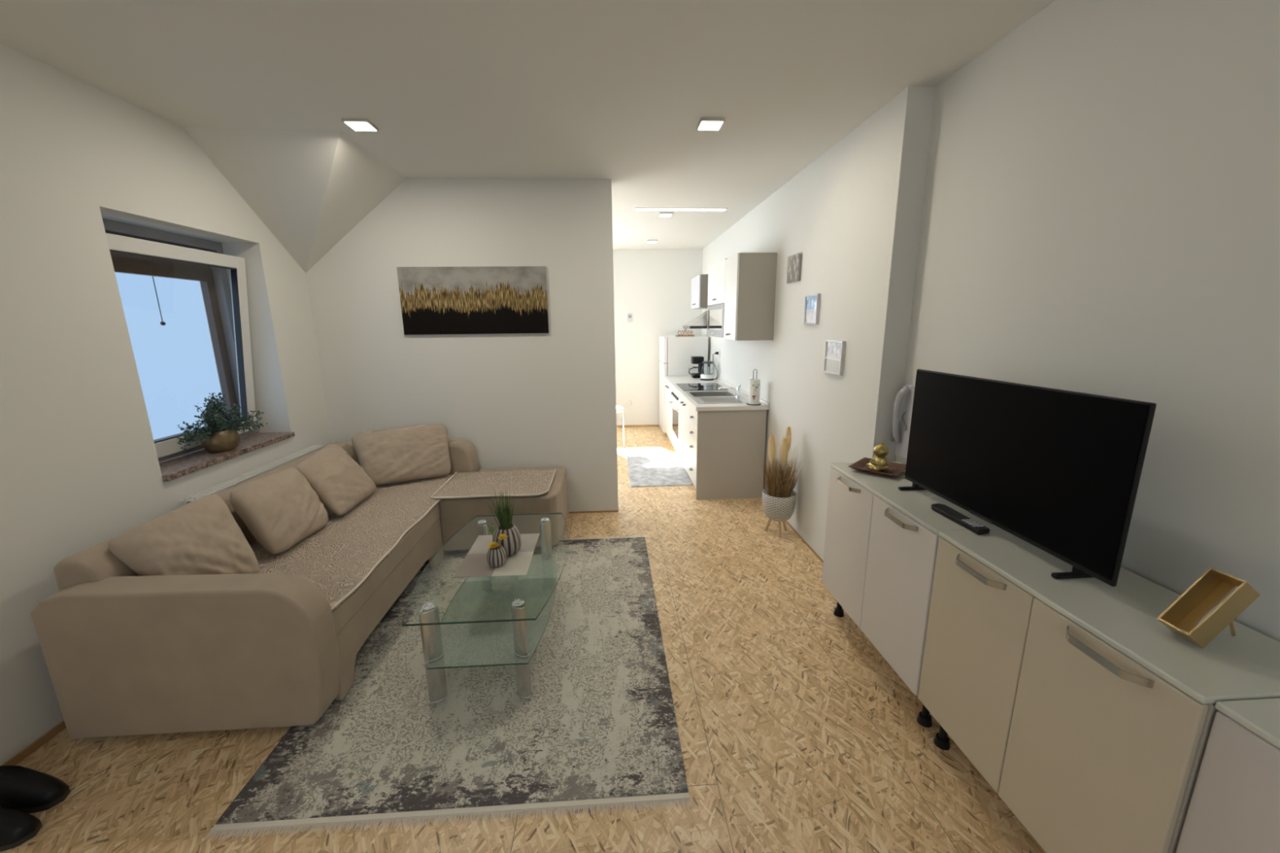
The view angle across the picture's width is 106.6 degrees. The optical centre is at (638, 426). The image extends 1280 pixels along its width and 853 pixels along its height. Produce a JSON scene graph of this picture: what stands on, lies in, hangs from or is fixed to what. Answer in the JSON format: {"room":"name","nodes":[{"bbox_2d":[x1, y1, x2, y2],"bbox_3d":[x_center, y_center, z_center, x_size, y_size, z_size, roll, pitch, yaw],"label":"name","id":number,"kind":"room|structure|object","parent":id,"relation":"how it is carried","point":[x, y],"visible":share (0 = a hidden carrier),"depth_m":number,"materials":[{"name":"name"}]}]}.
{"room":"living room","nodes":[
{"label":"living room","id":0,"kind":"room"},
{"bbox_2d":[0,43,331,765],"bbox_3d":[-2.422,0.064,1.027,0.399,2.532,5.472,-1,12,-3],"label":"wall","id":1,"kind":"structure","parent":0,"point":[80,470],"depth_m":1.96,"materials":[{"name":"white paint"}]},
{"bbox_2d":[1,720,66,765],"bbox_3d":[-2.204,1.287,1.279,0.008,0.030,5.222,-1,12,-3],"label":"baseboard","id":2,"kind":"structure","parent":1,"relation":"attached to","point":[20,756],"depth_m":1.77,"materials":[{"name":"brown wood"}]},
{"bbox_2d":[102,217,294,481],"bbox_3d":[-2.513,-0.437,2.628,0.417,1.236,0.958,-1,12,-3],"label":"window","id":3,"kind":"structure","parent":1,"relation":"in","point":[136,250],"depth_m":2.83,"materials":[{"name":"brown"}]},
{"bbox_2d":[177,392,267,453],"bbox_3d":[-2.373,-0.026,2.707,0.229,0.338,0.599,-1,12,-3],"label":"potted plant","id":4,"kind":"object","parent":3,"relation":"on","point":[217,436],"visible":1,"depth_m":2.69,"materials":[{"name":"green plant"}]},
{"bbox_2d":[179,444,324,506],"bbox_3d":[-2.268,0.524,2.949,0.105,0.578,1.100,-1,12,-3],"label":"radiator","id":5,"kind":"object","parent":1,"relation":"attached to","point":[223,486],"visible":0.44,"depth_m":2.73,"materials":[{"name":"white metal"}]},
{"bbox_2d":[182,127,405,272],"bbox_3d":[-1.977,-1.333,2.960,0.796,0.649,0.886,-1,12,-3],"label":"ceiling","id":6,"kind":"structure","parent":0,"point":[310,188],"depth_m":2.81,"materials":[{"name":"white paint"}]},
{"bbox_2d":[306,177,617,513],"bbox_3d":[-1.283,-0.523,3.683,2.207,2.532,0.120,-1,12,-3],"label":"wall","id":7,"kind":"structure","parent":0,"point":[526,400],"depth_m":3.59,"materials":[{"name":"white paint"}]},
{"bbox_2d":[396,266,548,334],"bbox_3d":[-1.208,-0.931,3.527,1.060,0.480,0.021,-1,12,-3],"label":"painting","id":8,"kind":"object","parent":7,"relation":"attached to","point":[435,300],"visible":1,"depth_m":3.52},
{"bbox_2d":[568,510,617,513],"bbox_3d":[-0.366,0.701,3.939,0.406,0.012,0.008,-1,12,-3],"label":"baseboard","id":9,"kind":"structure","parent":7,"relation":"attached to","point":[604,511],"depth_m":3.94,"materials":[{"name":"brown wood"}]},
{"bbox_2d":[0,426,1045,852],"bbox_3d":[-0.578,0.945,3.038,4.350,0.080,8.800,-1,12,-3],"label":"floor","id":10,"kind":"structure","parent":0,"point":[797,734],"depth_m":1.71,"materials":[{"name":"beige wood"}]},
{"bbox_2d":[0,806,42,851],"bbox_3d":[-1.991,1.210,1.454,0.275,0.102,0.110,-1,12,-1],"label":"shoe","id":11,"kind":"object","parent":10,"relation":"on","point":[17,827],"visible":1,"depth_m":1.45,"materials":[{"name":"black leather"}]},
{"bbox_2d":[0,765,70,813],"bbox_3d":[-2.035,1.184,1.576,0.275,0.102,0.110,0,12,5],"label":"shoe","id":12,"kind":"object","parent":10,"relation":"on","point":[22,788],"visible":0.94,"depth_m":1.55,"materials":[{"name":"black leather"}]},
{"bbox_2d":[31,438,568,738],"bbox_3d":[-1.341,0.612,2.762,1.680,0.705,2.085,-1,12,-3],"label":"sofa","id":13,"kind":"object","parent":10,"relation":"on","point":[126,652],"visible":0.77,"depth_m":1.75,"materials":[{"name":"beige fabric"}]},
{"bbox_2d":[249,474,453,612],"bbox_3d":[-1.620,0.551,2.706,0.759,0.022,1.735,-1,12,-3],"label":"seat cover","id":14,"kind":"object","parent":13,"relation":"on","point":[338,557],"visible":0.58,"depth_m":2.46,"materials":[{"name":"fabric"}]},
{"bbox_2d":[107,493,259,576],"bbox_3d":[-1.851,0.516,2.010,0.328,0.350,0.417,2,12,10],"label":"cushion","id":15,"kind":"object","parent":14,"relation":"on","point":[201,536],"visible":0.74,"depth_m":1.94,"materials":[{"name":"beige fabric"}]},
{"bbox_2d":[229,467,328,554],"bbox_3d":[-1.840,0.421,2.487,0.288,0.330,0.516,-1,12,-3],"label":"cushion","id":16,"kind":"object","parent":14,"relation":"on","point":[280,509],"visible":1,"depth_m":2.37,"materials":[{"name":"beige fabric"}]},
{"bbox_2d":[295,444,376,515],"bbox_3d":[-1.848,0.316,2.929,0.282,0.344,0.485,-1,12,-3],"label":"cushion","id":17,"kind":"object","parent":14,"relation":"on","point":[340,482],"visible":0.97,"depth_m":2.84,"materials":[{"name":"beige fabric"}]},
{"bbox_2d":[351,424,450,484],"bbox_3d":[-1.679,0.195,3.385,0.638,0.367,0.255,-5,13,-18],"label":"cushion","id":18,"kind":"object","parent":14,"relation":"on","point":[397,455],"visible":0.97,"depth_m":3.36,"materials":[{"name":"beige fabric"}]},
{"bbox_2d":[430,469,555,498],"bbox_3d":[-0.975,0.392,3.324,0.748,0.018,0.540,-1,12,-3],"label":"chaise cover","id":19,"kind":"object","parent":13,"relation":"on","point":[525,482],"visible":0.99,"depth_m":3.29,"materials":[{"name":"fabric"}]},
{"bbox_2d":[204,535,691,840],"bbox_3d":[-0.637,1.022,2.472,1.517,0.011,2.038,-1,12,-4],"label":"area rug","id":20,"kind":"object","parent":10,"relation":"on","point":[598,726],"visible":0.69,"depth_m":1.87,"materials":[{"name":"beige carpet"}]},
{"bbox_2d":[401,512,568,705],"bbox_3d":[-0.660,0.824,2.330,0.640,0.434,1.030,-1,12,-3],"label":"coffee table","id":21,"kind":"object","parent":20,"relation":"on","point":[428,615],"visible":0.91,"depth_m":1.93,"materials":[{"name":"clear glass"}]},
{"bbox_2d":[426,553,556,669],"bbox_3d":[-0.660,0.845,2.332,0.500,0.006,0.925,-1,12,-3],"label":"shelf","id":22,"kind":"object","parent":21,"relation":"attached to","point":[433,661],"depth_m":1.93,"materials":[{"name":"clear glass"}]},
{"bbox_2d":[453,533,539,577],"bbox_3d":[-0.665,0.612,2.307,0.317,0.002,0.425,-1,12,-3],"label":"mat","id":23,"kind":"object","parent":21,"relation":"on","point":[475,564],"visible":0.76,"depth_m":2.23,"materials":[{"name":"beige fabric"}]},
{"bbox_2d":[486,521,508,567],"bbox_3d":[-0.643,0.537,2.178,0.100,0.198,0.091,-1,12,-3],"label":"flower pot","id":24,"kind":"object","parent":23,"relation":"on","point":[496,553],"visible":1,"depth_m":2.16,"materials":[{"name":"beige ceramic"}]},
{"bbox_2d":[487,488,521,556],"bbox_3d":[-0.642,0.447,2.279,0.154,0.332,0.142,-1,12,-3],"label":"potted plant","id":25,"kind":"object","parent":23,"relation":"on","point":[512,544],"visible":0.87,"depth_m":2.25,"materials":[{"name":"beige ceramic"}]},
{"bbox_2d":[616,405,625,448],"bbox_3d":[-0.349,0.025,5.846,0.359,0.527,0.359,7,14,31],"label":"stool","id":26,"kind":"object","parent":10,"relation":"on","point":[619,409],"visible":0.24,"depth_m":5.88,"materials":[{"name":"white plastic"}]},
{"bbox_2d":[626,453,693,487],"bbox_3d":[0.195,0.443,5.089,0.600,0.017,1.100,-1,12,-3],"label":"kitchen rug","id":27,"kind":"object","parent":10,"relation":"on","point":[644,470],"visible":1,"depth_m":4.98,"materials":[{"name":"white fabric"}]},
{"bbox_2d":[665,381,671,442],"bbox_3d":[0.663,-0.177,6.096,0.621,0.793,0.696,-1,12,-3],"label":"base cabinet","id":28,"kind":"object","parent":10,"relation":"on","point":[668,388],"visible":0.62,"depth_m":6.04,"materials":[{"name":"white wood"}]},
{"bbox_2d":[663,375,769,411],"bbox_3d":[0.727,-0.419,5.188,0.628,0.056,2.388,-1,12,-3],"label":"countertop","id":29,"kind":"structure","parent":28,"relation":"on","point":[672,381],"depth_m":4.55,"materials":[{"name":"white"}]},
{"bbox_2d":[688,355,703,377],"bbox_3d":[0.737,-0.767,6.132,0.191,0.270,0.140,-1,12,-3],"label":"coffee machine","id":30,"kind":"object","parent":29,"relation":"on","point":[695,359],"visible":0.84,"depth_m":6.07,"materials":[{"name":"black plastic"}]},
{"bbox_2d":[675,382,728,391],"bbox_3d":[0.690,-0.444,5.264,0.470,0.007,0.595,-1,12,-3],"label":"cooktop","id":31,"kind":"object","parent":29,"relation":"in","point":[693,386],"visible":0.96,"depth_m":5.24,"materials":[{"name":"black glass"}]},
{"bbox_2d":[697,360,714,380],"bbox_3d":[0.845,-0.695,5.891,0.189,0.228,0.171,3,13,16],"label":"kettle","id":32,"kind":"object","parent":29,"relation":"on","point":[707,376],"visible":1,"depth_m":5.84,"materials":[{"name":"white plastic"}]},
{"bbox_2d":[712,351,718,379],"bbox_3d":[0.950,-0.753,5.877,0.075,0.341,0.077,-1,12,-3],"label":"power cable","id":33,"kind":"object","parent":29,"relation":"on","point":[716,353],"visible":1,"depth_m":5.86,"materials":[{"name":"black plastic"}]},
{"bbox_2d":[684,391,748,404],"bbox_3d":[0.742,-0.213,4.551,0.488,0.156,0.760,-1,12,-3],"label":"sink","id":34,"kind":"object","parent":29,"relation":"in","point":[699,397],"visible":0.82,"depth_m":4.47,"materials":[{"name":"silver metal"}]},
{"bbox_2d":[718,384,741,395],"bbox_3d":[0.893,-0.362,4.596,0.254,0.116,0.066,10,16,40],"label":"tap","id":35,"kind":"object","parent":29,"relation":"on","point":[738,389],"visible":1,"depth_m":4.56,"materials":[{"name":"silver metal"}]},
{"bbox_2d":[746,368,761,405],"bbox_3d":[0.993,-0.341,4.072,0.124,0.302,0.124,-1,12,-3],"label":"paper towel holder","id":36,"kind":"object","parent":29,"relation":"on","point":[754,384],"visible":1,"depth_m":4.05,"materials":[{"name":"grey plastic"}]},
{"bbox_2d":[668,387,679,456],"bbox_3d":[0.690,-0.039,5.456,0.638,0.793,0.606,-1,12,-3],"label":"oven","id":37,"kind":"object","parent":10,"relation":"on","point":[675,396],"visible":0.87,"depth_m":5.38,"materials":[{"name":"white"}]},
{"bbox_2d":[658,335,708,433],"bbox_3d":[0.619,-0.587,6.689,0.592,1.345,0.575,-1,12,-3],"label":"fridge","id":38,"kind":"object","parent":10,"relation":"on","point":[675,353],"visible":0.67,"depth_m":6.33,"materials":[{"name":"white metal"}]},
{"bbox_2d":[675,328,694,336],"bbox_3d":[0.627,-1.259,6.347,0.249,0.112,0.050,-1,12,-3],"label":"coffee sign","id":39,"kind":"object","parent":38,"relation":"on","point":[686,331],"visible":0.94,"depth_m":6.34,"materials":[{"name":"brown wood"}]},
{"bbox_2d":[679,395,690,475],"bbox_3d":[0.742,0.096,4.830,0.621,0.793,0.671,-1,12,-3],"label":"base cabinet","id":40,"kind":"object","parent":10,"relation":"on","point":[684,407],"visible":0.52,"depth_m":4.77,"materials":[{"name":"white"}]},
{"bbox_2d":[688,405,697,488],"bbox_3d":[0.774,0.205,4.323,0.621,0.793,0.360,-1,12,-3],"label":"base cabinet","id":41,"kind":"object","parent":10,"relation":"on","point":[693,414],"visible":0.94,"depth_m":4.28,"materials":[{"name":"white"}]},
{"bbox_2d":[696,409,766,499],"bbox_3d":[0.802,0.246,4.136,0.593,0.793,0.018,-1,12,-3],"label":"end panel","id":42,"kind":"object","parent":10,"relation":"on","point":[731,449],"visible":0.93,"depth_m":4.12,"materials":[{"name":"beige wood"}]},
{"bbox_2d":[760,426,802,537],"bbox_3d":[1.010,0.393,3.430,0.287,0.804,0.304,-1,12,-3],"label":"potted plant","id":43,"kind":"object","parent":10,"relation":"on","point":[779,498],"visible":1,"depth_m":3.38,"materials":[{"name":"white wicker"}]},
{"bbox_2d":[762,488,796,521],"bbox_3d":[1.022,0.571,3.472,0.240,0.203,0.240,-1,12,-3],"label":"basket","id":44,"kind":"object","parent":43,"relation":"on","point":[778,507],"depth_m":3.38,"materials":[{"name":"white wicker"}]},
{"bbox_2d":[822,462,1000,727],"bbox_3d":[1.154,0.666,2.106,0.396,0.823,0.800,-1,12,-3],"label":"base cabinet","id":45,"kind":"object","parent":10,"relation":"on","point":[882,540],"visible":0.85,"depth_m":1.95,"materials":[{"name":"grey"}]},
{"bbox_2d":[848,457,906,477],"bbox_3d":[1.149,0.196,2.271,0.216,0.024,0.216,11,17,43],"label":"wooden tray","id":46,"kind":"object","parent":45,"relation":"on","point":[895,469],"visible":0.7,"depth_m":2.27,"materials":[{"name":"brown wood"}]},
{"bbox_2d":[866,442,888,471],"bbox_3d":[1.136,0.140,2.243,0.087,0.134,0.093,-1,12,-3],"label":"statue","id":47,"kind":"object","parent":46,"relation":"on","point":[880,462],"visible":0.99,"depth_m":2.22,"materials":[{"name":"gold metal"}]},
{"bbox_2d":[931,503,990,534],"bbox_3d":[1.138,0.323,1.696,0.058,0.020,0.244,-1,12,-3],"label":"remote control","id":48,"kind":"object","parent":45,"relation":"on","point":[944,510],"visible":1,"depth_m":1.68,"materials":[{"name":"black plastic"}]},
{"bbox_2d":[897,368,1156,586],"bbox_3d":[1.209,0.100,1.581,0.180,0.503,0.867,-1,12,-3],"label":"television","id":49,"kind":"object","parent":45,"relation":"on","point":[1059,471],"visible":1,"depth_m":1.40,"materials":[{"name":"black plastic"}]},
{"bbox_2d":[917,528,1279,852],"bbox_3d":[1.203,0.829,1.352,0.393,0.823,0.741,-1,12,-3],"label":"base cabinet","id":50,"kind":"object","parent":10,"relation":"on","point":[1091,719],"visible":0.96,"depth_m":1.18,"materials":[{"name":"grey wood"}]},
{"bbox_2d":[1156,567,1260,648],"bbox_3d":[1.253,0.394,1.043,0.160,0.155,0.062,-1,12,-3],"label":"box","id":51,"kind":"object","parent":50,"relation":"on","point":[1216,598],"visible":1,"depth_m":1.05,"materials":[{"name":"gold metal"}]},
{"bbox_2d":[1175,697,1279,852],"bbox_3d":[1.269,0.961,0.748,0.337,0.818,0.498,-1,12,-3],"label":"base cabinet","id":52,"kind":"object","parent":10,"relation":"on","point":[1234,806],"visible":1,"depth_m":0.87,"materials":[{"name":"grey wood"}]},
{"bbox_2d":[0,0,1055,249],"bbox_3d":[-0.606,-1.617,2.483,4.350,0.100,8.800,-1,12,-3],"label":"ceiling","id":53,"kind":"structure","parent":0,"point":[620,91],"depth_m":1.95,"materials":[{"name":"white paint"}]},
{"bbox_2d":[341,118,378,131],"bbox_3d":[-1.415,-1.538,2.434,0.124,0.016,0.124,-1,12,-3],"label":"recessed light","id":54,"kind":"object","parent":53,"relation":"in","point":[356,124],"visible":1,"depth_m":2.41,"materials":[{"name":"grey plastic"}]},
{"bbox_2d":[345,122,376,131],"bbox_3d":[-1.415,-1.538,2.434,0.106,0.014,0.106,-1,12,-3],"label":"diffuser","id":55,"kind":"object","parent":54,"relation":"attached to","point":[357,126],"depth_m":2.43,"materials":[{"name":"beige plastic"}]},
{"bbox_2d":[646,240,657,243],"bbox_3d":[0.174,-2.323,5.979,0.124,0.016,0.124,-1,12,-3],"label":"recessed light","id":56,"kind":"object","parent":53,"relation":"in","point":[648,241],"visible":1,"depth_m":5.93,"materials":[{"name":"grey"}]},
{"bbox_2d":[657,212,672,217],"bbox_3d":[0.259,-2.006,4.509,0.124,0.016,0.124,-1,12,-3],"label":"recessed light","id":57,"kind":"object","parent":53,"relation":"in","point":[660,214],"visible":1,"depth_m":4.49,"materials":[{"name":"grey plastic"}]},
{"bbox_2d":[659,213,671,217],"bbox_3d":[0.259,-2.005,4.509,0.106,0.014,0.106,-1,12,-3],"label":"diffuser","id":58,"kind":"object","parent":57,"relation":"attached to","point":[660,215],"depth_m":4.50,"materials":[{"name":"white plastic"}]},
{"bbox_2d":[634,208,727,211],"bbox_3d":[0.388,-1.972,4.332,0.838,0.008,0.080,-1,12,-3],"label":"recessed light","id":59,"kind":"object","parent":53,"relation":"in","point":[636,209],"visible":1,"depth_m":4.31,"materials":[{"name":"white plastic"}]},
{"bbox_2d":[696,117,724,130],"bbox_3d":[0.375,-1.566,2.473,0.124,0.016,0.124,-1,12,-3],"label":"recessed light","id":60,"kind":"object","parent":53,"relation":"in","point":[704,123],"visible":1,"depth_m":2.45,"materials":[{"name":"grey plastic"}]},
{"bbox_2d":[698,121,723,130],"bbox_3d":[0.375,-1.566,2.473,0.106,0.014,0.106,-1,12,-3],"label":"diffuser","id":61,"kind":"object","parent":60,"relation":"attached to","point":[703,126],"depth_m":2.47,"materials":[{"name":"beige plastic"}]},
{"bbox_2d":[613,248,702,426],"bbox_3d":[-0.454,-1.242,6.965,2.748,2.532,0.150,-1,12,-3],"label":"wall","id":62,"kind":"structure","parent":0,"point":[654,286],"depth_m":6.85,"materials":[{"name":"white paint"}]},
{"bbox_2d":[625,400,631,405],"bbox_3d":[-0.144,-0.360,7.087,0.084,0.084,0.020,-1,12,-3],"label":"wall socket","id":63,"kind":"object","parent":62,"relation":"attached to","point":[628,402],"visible":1,"depth_m":7.08,"materials":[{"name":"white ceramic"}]},
{"bbox_2d":[627,313,631,321],"bbox_3d":[-0.119,-1.563,6.827,0.065,0.120,0.024,-1,12,-3],"label":"thermostat","id":64,"kind":"object","parent":62,"relation":"attached to","point":[629,315],"visible":1,"depth_m":6.82,"materials":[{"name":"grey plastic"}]},
{"bbox_2d":[616,424,658,427],"bbox_3d":[-0.008,-0.013,7.175,0.635,0.030,0.012,-1,12,-3],"label":"baseboard","id":65,"kind":"structure","parent":62,"relation":"attached to","point":[642,425],"depth_m":7.17,"materials":[{"name":"brown wood"}]},
{"bbox_2d":[701,86,935,560],"bbox_3d":[1.261,-0.784,4.759,0.402,2.532,4.857,-1,12,-3],"label":"wall","id":66,"kind":"structure","parent":0,"point":[854,214],"depth_m":2.79,"materials":[{"name":"white paint"}]},
{"bbox_2d":[683,311,706,328],"bbox_3d":[0.772,-1.392,5.161,0.499,0.638,0.457,-1,12,-3],"label":"hood","id":67,"kind":"object","parent":66,"relation":"attached to","point":[700,322],"visible":0.21,"depth_m":5.02,"materials":[{"name":"silver metal"}]},
{"bbox_2d":[690,274,707,309],"bbox_3d":[0.815,-1.587,5.644,0.348,0.362,0.556,-1,12,-3],"label":"upper cabinet","id":68,"kind":"object","parent":66,"relation":"attached to","point":[700,282],"visible":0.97,"depth_m":5.40,"materials":[{"name":"beige wood"}]},
{"bbox_2d":[706,257,728,337],"bbox_3d":[0.883,-1.215,4.592,0.350,0.683,0.734,-1,12,-3],"label":"upper cabinet","id":69,"kind":"object","parent":66,"relation":"attached to","point":[716,276],"visible":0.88,"depth_m":4.54,"materials":[{"name":"beige wood"}]},
{"bbox_2d":[723,252,777,340],"bbox_3d":[0.919,-1.084,4.034,0.348,0.683,0.405,-1,12,-3],"label":"upper cabinet","id":70,"kind":"object","parent":66,"relation":"attached to","point":[750,277],"visible":1,"depth_m":3.85,"materials":[{"name":"beige"}]},
{"bbox_2d":[786,252,802,283],"bbox_3d":[1.118,-1.135,3.421,0.019,0.188,0.218,-1,12,-3],"label":"print","id":71,"kind":"object","parent":66,"relation":"attached to","point":[794,261],"visible":1,"depth_m":3.39},
{"bbox_2d":[785,520,823,562],"bbox_3d":[1.170,0.793,3.433,0.006,0.012,1.617,-1,12,-3],"label":"baseboard","id":72,"kind":"structure","parent":66,"relation":"attached to","point":[786,521],"depth_m":3.35,"materials":[{"name":"brown wood"}]},
{"bbox_2d":[803,293,820,324],"bbox_3d":[1.142,-0.771,3.137,0.022,0.190,0.198,-1,12,-3],"label":"picture frame","id":73,"kind":"object","parent":66,"relation":"attached to","point":[812,302],"visible":1,"depth_m":3.12,"materials":[{"name":"grey plastic"}]},
{"bbox_2d":[804,296,816,322],"bbox_3d":[1.145,-0.771,3.138,0.013,0.168,0.176,-1,12,-3],"label":"print","id":74,"kind":"object","parent":73,"relation":"attached to","point":[810,301],"depth_m":3.15},
{"bbox_2d":[822,339,845,376],"bbox_3d":[1.167,-0.414,2.843,0.022,0.198,0.220,-1,12,-3],"label":"picture frame","id":75,"kind":"object","parent":66,"relation":"attached to","point":[834,350],"visible":1,"depth_m":2.83,"materials":[{"name":"white plastic"}]},
{"bbox_2d":[825,342,841,373],"bbox_3d":[1.171,-0.414,2.843,0.013,0.176,0.198,-1,12,-3],"label":"print","id":76,"kind":"object","parent":75,"relation":"attached to","point":[833,349],"depth_m":2.84},
{"bbox_2d":[895,0,1279,641],"bbox_3d":[1.590,0.137,0.489,0.276,2.532,3.903,-1,12,-3],"label":"wall","id":77,"kind":"structure","parent":0,"point":[1100,215],"depth_m":1.32,"materials":[{"name":"white paint"}]},
{"bbox_2d":[890,383,915,460],"bbox_3d":[1.305,-0.023,2.357,0.072,0.370,0.120,-1,12,-3],"label":"phone","id":78,"kind":"object","parent":77,"relation":"attached to","point":[903,406],"visible":0.78,"depth_m":2.36,"materials":[{"name":"grey plastic"}]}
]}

